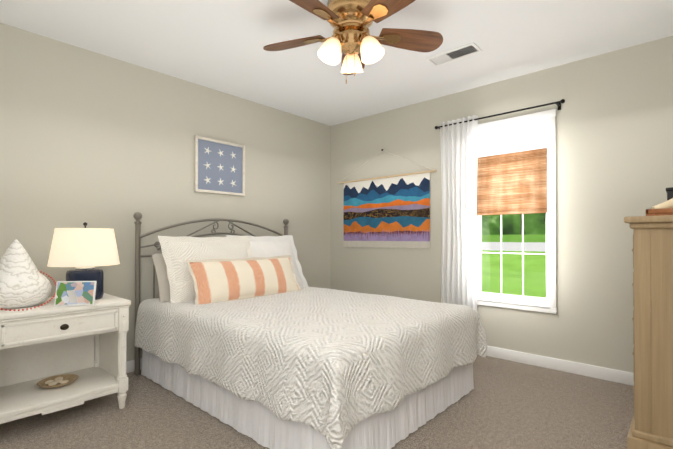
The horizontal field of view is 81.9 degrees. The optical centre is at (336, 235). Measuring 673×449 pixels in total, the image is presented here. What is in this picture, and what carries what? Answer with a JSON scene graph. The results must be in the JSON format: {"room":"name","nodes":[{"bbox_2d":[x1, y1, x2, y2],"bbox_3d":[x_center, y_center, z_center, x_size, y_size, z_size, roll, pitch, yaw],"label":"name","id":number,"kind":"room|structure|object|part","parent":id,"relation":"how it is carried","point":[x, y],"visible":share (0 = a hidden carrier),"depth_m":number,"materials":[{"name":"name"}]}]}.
{"room":"bedroom","nodes":[
{"label":"bedroom","id":0,"kind":"room"},
{"bbox_2d":[0,23,330,360],"bbox_3d":[-1.469,-0.138,3.349,0.150,2.440,4.300,0,-1,42],"label":"wall","id":1,"kind":"structure","parent":0,"point":[91,139],"depth_m":3.07,"materials":[{"name":"paint"}]},
{"bbox_2d":[126,358,141,372],"bbox_3d":[-1.407,1.036,3.285,0.017,0.092,4.000,0,-1,42],"label":"baseboard","id":2,"kind":"structure","parent":1,"relation":"attached to","point":[130,365],"depth_m":3.05,"materials":[{"name":"white wood"}]},
{"bbox_2d":[194,135,244,195],"bbox_3d":[-1.085,-0.636,3.639,0.030,0.500,0.520,0,-1,42],"label":"framed picture","id":3,"kind":"object","parent":1,"relation":"attached to","point":[219,166],"visible":0.98,"depth_m":3.62,"materials":[{"name":"blue fabric"}]},
{"bbox_2d":[0,355,633,448],"bbox_3d":[-0.079,1.104,2.082,3.900,0.060,4.300,0,-1,42],"label":"floor","id":4,"kind":"structure","parent":0,"point":[505,404],"depth_m":2.25,"materials":[{"name":"carpet"}]},
{"bbox_2d":[0,293,130,423],"bbox_3d":[-1.707,0.741,2.335,0.531,0.670,0.695,0,-1,42],"label":"nightstand","id":5,"kind":"object","parent":4,"relation":"on","point":[86,344],"visible":0.98,"depth_m":2.33,"materials":[{"name":"white wood"}]},
{"bbox_2d":[0,239,55,310],"bbox_3d":[-1.804,0.213,2.187,0.380,0.382,0.365,0,-1,42],"label":"seashell","id":6,"kind":"object","parent":5,"relation":"on","point":[24,282],"visible":0.98,"depth_m":2.14,"materials":[{"name":"white ceramic"}]},
{"bbox_2d":[37,374,78,387],"bbox_3d":[-1.693,0.894,2.357,0.210,0.032,0.210,0,-1,42],"label":"shell dish","id":7,"kind":"object","parent":5,"relation":"in","point":[57,381],"visible":1,"depth_m":2.35,"materials":[{"name":"brown wood"}]},
{"bbox_2d":[54,281,96,305],"bbox_3d":[-1.503,0.336,2.234,0.164,0.140,0.182,0,-1,42],"label":"photo frame","id":8,"kind":"object","parent":5,"relation":"on","point":[74,293],"visible":0.98,"depth_m":2.23,"materials":[{"name":"white"}]},
{"bbox_2d":[47,222,119,299],"bbox_3d":[-1.591,0.162,2.452,0.384,0.487,0.384,0,-1,42],"label":"table lamp","id":9,"kind":"object","parent":5,"relation":"on","point":[84,251],"visible":0.83,"depth_m":2.33,"materials":[{"name":"beige fabric"}]},
{"bbox_2d":[133,212,486,448],"bbox_3d":[-0.270,0.449,2.843,2.173,1.260,1.596,0,-1,42],"label":"bed","id":10,"kind":"object","parent":4,"relation":"on","point":[258,340],"visible":1,"depth_m":2.25,"materials":[{"name":"white fabric"}]},
{"bbox_2d":[151,253,170,301],"bbox_3d":[-1.137,0.336,3.153,0.175,0.420,0.660,-29,-19,38],"label":"pillow","id":11,"kind":"object","parent":10,"relation":"on","point":[160,265],"depth_m":2.93,"materials":[{"name":"white fabric"}]},
{"bbox_3d":[-1.041,0.454,3.564,0.062,1.260,1.562,0,-1,42],"label":"headboard","id":12,"kind":"part","parent":10,"relation":"part of","materials":[{"name":"grey metal"}]},
{"bbox_2d":[134,286,486,448],"bbox_3d":[-0.244,0.712,2.819,2.113,0.459,1.602,0,-1,42],"label":"quilt","id":13,"kind":"object","parent":10,"relation":"on","point":[325,368],"depth_m":2.10,"materials":[{"name":"white fabric"}]},
{"bbox_2d":[624,215,672,448],"bbox_3d":[1.815,0.495,1.921,0.531,1.155,0.972,0,-1,42],"label":"dresser","id":14,"kind":"object","parent":4,"relation":"on","point":[651,426],"visible":1,"depth_m":1.70,"materials":[{"name":"beige wood"}]},
{"bbox_2d":[646,187,672,215],"bbox_3d":[1.745,-0.234,1.855,0.380,0.303,0.580,0,-1,42],"label":"decorative tray","id":15,"kind":"object","parent":14,"relation":"on","point":[664,208],"visible":0.88,"depth_m":1.75,"materials":[{"name":"brown wood"}]},
{"bbox_2d":[0,0,672,125],"bbox_3d":[-0.079,-1.416,2.099,3.900,0.100,4.300,0,-1,42],"label":"ceiling","id":16,"kind":"structure","parent":0,"point":[218,45],"depth_m":2.70,"materials":[{"name":"white paint"}]},
{"bbox_2d":[263,0,442,83],"bbox_3d":[0.062,-1.124,2.231,1.120,0.482,1.085,0,-1,42],"label":"ceiling fan","id":17,"kind":"object","parent":16,"relation":"hanging from","point":[355,43],"visible":1,"depth_m":2.21,"materials":[{"name":"gold metal"}]},
{"bbox_3d":[-0.267,-1.189,2.408,0.410,0.049,0.164,0,0,22],"label":"blade","id":18,"kind":"part","parent":17,"relation":"part of","materials":[{"name":"brown wood"}]},
{"bbox_3d":[-0.157,-1.192,1.975,0.164,0.049,0.410,0,0,40],"label":"blade","id":19,"kind":"part","parent":17,"relation":"part of","materials":[{"name":"brown wood"}]},
{"bbox_3d":[0.111,-1.187,2.646,0.164,0.049,0.410,0,0,4],"label":"blade","id":20,"kind":"part","parent":17,"relation":"part of","materials":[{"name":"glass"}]},
{"bbox_3d":[0.288,-1.192,1.946,0.164,0.049,0.410,0,0,-32],"label":"blade","id":21,"kind":"part","parent":17,"relation":"part of","materials":[{"name":"brown wood"}]},
{"bbox_3d":[0.454,-1.189,2.360,0.410,0.049,0.164,0,0,-14],"label":"blade","id":22,"kind":"part","parent":17,"relation":"part of","materials":[{"name":"brown wood"}]},
{"bbox_2d":[425,42,482,66],"bbox_3d":[0.879,-1.355,2.917,0.380,0.012,0.170,0,-1,42],"label":"ceiling vent","id":23,"kind":"object","parent":16,"relation":"in","point":[460,52],"visible":0.98,"depth_m":2.91,"materials":[{"name":"white metal"}]},
{"bbox_2d":[331,36,672,372],"bbox_3d":[1.314,-0.136,3.628,3.600,2.440,0.150,0,-1,42],"label":"wall","id":24,"kind":"structure","parent":0,"point":[614,141],"depth_m":3.04,"materials":[{"name":"paint"}]},
{"bbox_2d":[338,149,436,248],"bbox_3d":[0.504,-0.400,4.240,1.290,1.086,0.032,0,-1,42],"label":"tapestry","id":25,"kind":"object","parent":24,"relation":"attached to","point":[385,211],"visible":1,"depth_m":4.19,"materials":[{"name":"multicoloured fabric"}]},
{"bbox_2d":[435,99,564,311],"bbox_3d":[1.381,-0.007,3.392,1.109,2.140,0.108,0,-1,42],"label":"curtain","id":26,"kind":"object","parent":24,"relation":"hanging from","point":[459,143],"visible":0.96,"depth_m":3.58,"materials":[{"name":"white fabric"}]},
{"bbox_2d":[476,109,556,313],"bbox_3d":[1.537,-0.190,3.405,0.738,1.643,0.182,0,-1,42],"label":"window","id":27,"kind":"structure","parent":24,"relation":"in","point":[548,304],"depth_m":3.25,"materials":[{"name":"white"}]},
{"bbox_2d":[476,121,546,215],"bbox_3d":[1.508,-0.561,3.376,0.594,0.761,0.026,0,-1,42],"label":"window blind","id":28,"kind":"object","parent":27,"relation":"attached to","point":[511,170],"visible":0.88,"depth_m":3.35,"materials":[{"name":"beige wood"}]},
{"bbox_2d":[486,346,633,385],"bbox_3d":[1.258,1.038,3.558,3.540,0.092,0.017,0,-1,42],"label":"baseboard","id":29,"kind":"structure","parent":24,"relation":"attached to","point":[609,374],"depth_m":3.06,"materials":[{"name":"white wood"}]},
{"label":"outside","id":30,"kind":"structure","parent":0,"visible":0},
{"bbox_2d":[482,213,545,297],"bbox_3d":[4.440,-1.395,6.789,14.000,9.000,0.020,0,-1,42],"label":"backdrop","id":31,"kind":"structure","parent":30,"point":[533,260],"depth_m":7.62,"materials":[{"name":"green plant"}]}
]}

